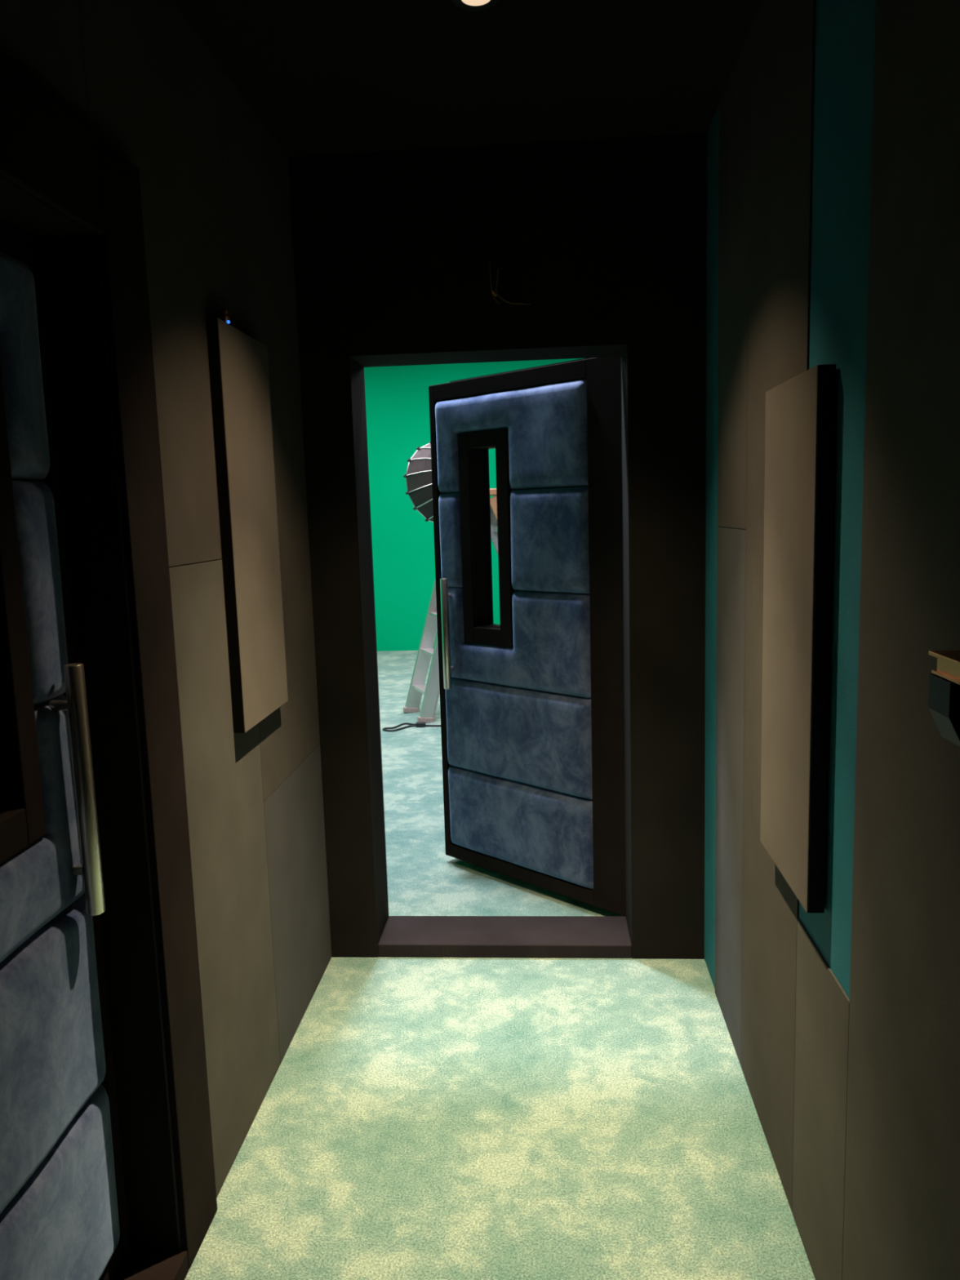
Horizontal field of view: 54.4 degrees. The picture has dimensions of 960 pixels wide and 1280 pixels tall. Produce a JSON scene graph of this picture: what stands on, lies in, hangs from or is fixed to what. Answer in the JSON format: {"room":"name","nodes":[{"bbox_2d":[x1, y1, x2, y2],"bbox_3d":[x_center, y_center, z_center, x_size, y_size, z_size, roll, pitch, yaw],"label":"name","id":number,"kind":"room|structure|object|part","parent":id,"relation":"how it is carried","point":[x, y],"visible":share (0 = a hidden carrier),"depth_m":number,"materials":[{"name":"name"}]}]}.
{"room":"studio sound lock","nodes":[
{"label":"studio sound lock","id":0,"kind":"room"},
{"bbox_2d":[0,0,331,1250],"bbox_3d":[-0.773,0.106,0.966,0.114,2.670,4.372,-1,8,4],"label":"wall","id":1,"kind":"structure","parent":0,"point":[214,180],"depth_m":2.06,"materials":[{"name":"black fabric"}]},
{"bbox_2d":[0,217,130,1279],"bbox_3d":[-0.830,0.334,1.322,0.200,2.058,0.988,-1,8,4],"label":"door","id":2,"kind":"structure","parent":1,"relation":"in","point":[64,1213],"depth_m":1.63,"materials":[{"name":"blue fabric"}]},
{"bbox_2d":[0,251,49,479],"bbox_3d":[-0.815,-0.422,1.278,0.039,0.376,0.799,-1,8,4],"label":"cushion","id":3,"kind":"object","parent":2,"relation":"on","point":[24,398],"depth_m":1.59,"materials":[{"name":"blue fabric"}]},
{"bbox_2d":[12,480,68,705],"bbox_3d":[-0.781,-0.085,1.659,0.038,0.392,0.136,-1,8,4],"label":"cushion","id":4,"kind":"object","parent":2,"relation":"on","point":[36,514],"depth_m":1.63,"materials":[{"name":"blue fabric"}]},
{"bbox_2d":[0,694,84,962],"bbox_3d":[-0.792,0.350,1.385,0.039,0.387,0.799,-1,8,4],"label":"cushion","id":5,"kind":"object","parent":2,"relation":"on","point":[42,886],"depth_m":1.61,"materials":[{"name":"blue fabric"}]},
{"bbox_2d":[0,893,106,1213],"bbox_3d":[-0.780,0.738,1.439,0.039,0.390,0.799,-1,8,4],"label":"cushion","id":6,"kind":"object","parent":2,"relation":"on","point":[53,1017],"depth_m":1.63,"materials":[{"name":"blue fabric"}]},
{"bbox_3d":[-0.756,0.118,1.681,0.033,0.019,0.019,-1,8,4],"label":"handle post","id":7,"kind":"part","parent":2,"relation":"part of","materials":[{"name":"silver metal"}]},
{"bbox_2d":[0,1084,119,1279],"bbox_3d":[-0.769,1.109,1.490,0.039,0.354,0.799,-1,8,4],"label":"cushion","id":8,"kind":"object","parent":2,"relation":"on","point":[64,1223],"depth_m":1.70,"materials":[{"name":"blue fabric"}]},
{"bbox_3d":[-0.747,0.425,1.724,0.033,0.019,0.019,-1,8,4],"label":"handle post","id":9,"kind":"part","parent":2,"relation":"part of","materials":[{"name":"silver metal"}]},
{"bbox_3d":[-0.720,0.275,1.701,0.033,0.466,0.033,-1,8,4],"label":"handle","id":10,"kind":"part","parent":2,"relation":"part of","materials":[{"name":"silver metal"}]},
{"bbox_2d":[0,53,217,1269],"bbox_3d":[-0.680,0.282,1.301,0.015,2.226,1.338,-1,8,4],"label":"door frame","id":11,"kind":"structure","parent":1,"relation":"attached to","point":[46,151],"depth_m":1.81,"materials":[{"name":"wood"}]},
{"bbox_2d":[206,317,288,733],"bbox_3d":[-0.600,-0.289,2.450,0.030,0.997,0.391,-1,8,4],"label":"acoustic panel","id":12,"kind":"object","parent":1,"relation":"attached to","point":[238,365],"visible":1,"depth_m":2.37,"materials":[{"name":"fabric"}]},
{"bbox_2d":[219,308,230,324],"bbox_3d":[-0.617,-0.784,2.261,0.026,0.038,0.024,-1,8,4],"label":"lamp","id":13,"kind":"object","parent":12,"relation":"on","point":[224,315],"visible":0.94,"depth_m":2.25,"materials":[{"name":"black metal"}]},
{"bbox_3d":[-0.602,-0.289,2.450,0.026,0.997,0.391,-1,8,4],"label":"frame","id":14,"kind":"part","parent":12,"relation":"part of","materials":[{"name":"wood"}]},
{"bbox_2d":[173,0,762,156],"bbox_3d":[-0.161,-1.278,0.729,1.796,0.100,4.372,-1,8,4],"label":"ceiling","id":15,"kind":"structure","parent":0,"point":[322,77],"depth_m":2.38,"materials":[{"name":"paint"}]},
{"bbox_2d":[452,0,499,11],"bbox_3d":[-0.008,-1.411,2.050,0.108,0.006,0.108,-1,8,4],"label":"recessed light","id":16,"kind":"object","parent":15,"relation":"in","point":[468,5],"visible":1,"depth_m":2.07,"materials":[{"name":"black plastic"}]},
{"bbox_2d":[364,358,582,651],"bbox_3d":[0.710,-1.998,10.248,7.200,4.200,0.100,-1,8,4],"label":"wall","id":17,"kind":"structure","parent":0,"point":[397,400],"depth_m":10.37,"materials":[{"name":"green paint"}]},
{"bbox_2d":[288,132,706,959],"bbox_3d":[0.205,-0.988,3.078,7.200,4.200,0.240,-1,8,4],"label":"wall","id":18,"kind":"structure","parent":0,"point":[605,240],"depth_m":2.99,"materials":[{"name":"black paint"}]},
{"bbox_2d":[489,263,530,304],"bbox_3d":[0.095,-1.121,2.940,0.126,0.131,0.011,-1,8,4],"label":"loose wire","id":19,"kind":"object","parent":18,"relation":"attached to","point":[493,292],"visible":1,"depth_m":2.94,"materials":[{"name":"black plastic"}]},
{"bbox_2d":[428,356,626,916],"bbox_3d":[0.192,-0.027,3.704,0.988,2.058,0.200,6,11,44],"label":"door","id":20,"kind":"structure","parent":18,"relation":"in","point":[526,463],"depth_m":3.62,"materials":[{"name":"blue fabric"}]},
{"bbox_3d":[-0.143,-0.025,3.921,0.033,0.466,0.033,6,11,44],"label":"handle","id":21,"kind":"part","parent":20,"relation":"part of","materials":[{"name":"silver metal"}]},
{"bbox_2d":[438,493,462,587],"bbox_3d":[-0.122,-0.416,3.906,0.136,0.392,0.038,6,11,44],"label":"cushion","id":22,"kind":"object","parent":20,"relation":"on","point":[450,504],"depth_m":3.88,"materials":[{"name":"blue fabric"}]},
{"bbox_2d":[435,378,587,493],"bbox_3d":[0.102,-0.774,3.621,0.799,0.376,0.039,6,11,44],"label":"cushion","id":23,"kind":"object","parent":20,"relation":"on","point":[537,429],"depth_m":3.56,"materials":[{"name":"blue fabric"}]},
{"bbox_2d":[444,677,592,799],"bbox_3d":[0.137,0.385,3.782,0.799,0.390,0.039,6,11,44],"label":"cushion","id":24,"kind":"object","parent":20,"relation":"on","point":[535,740],"depth_m":3.73,"materials":[{"name":"blue fabric"}]},
{"bbox_2d":[448,586,591,697],"bbox_3d":[0.125,-0.003,3.728,0.799,0.387,0.039,6,11,44],"label":"cushion","id":25,"kind":"object","parent":20,"relation":"on","point":[541,646],"depth_m":3.65,"materials":[{"name":"blue fabric"}]},
{"bbox_2d":[448,764,593,888],"bbox_3d":[0.148,0.756,3.834,0.799,0.354,0.039,6,11,44],"label":"cushion","id":26,"kind":"object","parent":20,"relation":"on","point":[544,833],"depth_m":3.79,"materials":[{"name":"blue fabric"}]},
{"bbox_2d":[510,486,589,594],"bbox_3d":[0.259,-0.376,3.532,0.391,0.392,0.039,6,11,44],"label":"cushion","id":27,"kind":"object","parent":20,"relation":"on","point":[549,526],"depth_m":3.51,"materials":[{"name":"blue fabric"}]},
{"bbox_2d":[184,650,815,1279],"bbox_3d":[0.364,0.961,4.716,7.400,0.120,12.100,-1,8,4],"label":"floor","id":28,"kind":"structure","parent":0,"point":[421,1117],"depth_m":2.40,"materials":[{"name":"teal carpet"}]},
{"bbox_2d":[113,1248,188,1279],"bbox_3d":[-0.704,1.361,1.454,0.127,0.048,0.997,-1,8,4],"label":"threshold","id":29,"kind":"object","parent":28,"relation":"on","point":[138,1264],"visible":1,"depth_m":1.90,"materials":[{"name":"wood"}]},
{"bbox_2d":[382,721,440,731],"bbox_3d":[-0.089,0.614,6.755,1.228,0.033,0.231,-1,8,4],"label":"power cable","id":30,"kind":"object","parent":28,"relation":"on","point":[420,724],"visible":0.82,"depth_m":6.79,"materials":[{"name":"rubber"}]},
{"bbox_2d":[403,441,433,522],"bbox_3d":[-0.101,-0.313,6.163,0.588,2.019,0.685,-6,9,-26],"label":"light","id":31,"kind":"object","parent":28,"relation":"on","point":[418,476],"visible":0.18,"depth_m":6.11,"materials":[{"name":"fabric"}]},
{"bbox_2d":[403,577,439,723],"bbox_3d":[0.105,-0.299,7.230,1.407,1.718,0.446,-5,8,-20],"label":"step ladder","id":32,"kind":"object","parent":28,"relation":"on","point":[431,691],"visible":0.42,"depth_m":7.24,"materials":[{"name":"silver metal"}]},
{"bbox_3d":[-0.217,-0.242,6.929,0.564,1.659,0.051,-6,9,-26],"label":"rail","id":33,"kind":"part","parent":32,"relation":"part of","materials":[{"name":"silver metal"}]},
{"bbox_2d":[377,915,631,958],"bbox_3d":[0.091,1.071,3.376,0.888,0.048,0.237,-1,8,4],"label":"threshold","id":34,"kind":"object","parent":28,"relation":"on","point":[438,936],"visible":1,"depth_m":3.31,"materials":[{"name":"wood"}]},
{"bbox_2d":[704,0,959,1279],"bbox_3d":[0.675,0.078,0.860,0.200,2.670,4.372,-1,8,4],"label":"wall","id":35,"kind":"structure","parent":0,"point":[833,132],"depth_m":1.56,"materials":[{"name":"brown paint"}]},
{"bbox_2d":[760,364,835,913],"bbox_3d":[0.631,-0.009,1.883,0.033,1.005,0.388,-1,8,4],"label":"acoustic panel","id":36,"kind":"object","parent":35,"relation":"attached to","point":[800,423],"visible":1,"depth_m":1.78,"materials":[{"name":"fabric"}]},
{"bbox_3d":[0.633,-0.009,1.883,0.029,1.005,0.388,-1,8,4],"label":"frame","id":37,"kind":"part","parent":36,"relation":"part of","materials":[{"name":"wood"}]},
{"bbox_2d":[928,649,959,746],"bbox_3d":[0.555,0.073,1.029,0.064,0.104,0.149,-1,8,4],"label":"wall shelf","id":38,"kind":"object","parent":35,"relation":"attached to","point":[944,699],"visible":1,"depth_m":1.06,"materials":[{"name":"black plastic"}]},
{"bbox_3d":[0.553,0.025,1.022,0.064,0.005,0.149,-1,8,4],"label":"plate","id":39,"kind":"part","parent":38,"relation":"part of","materials":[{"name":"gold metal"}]}
]}

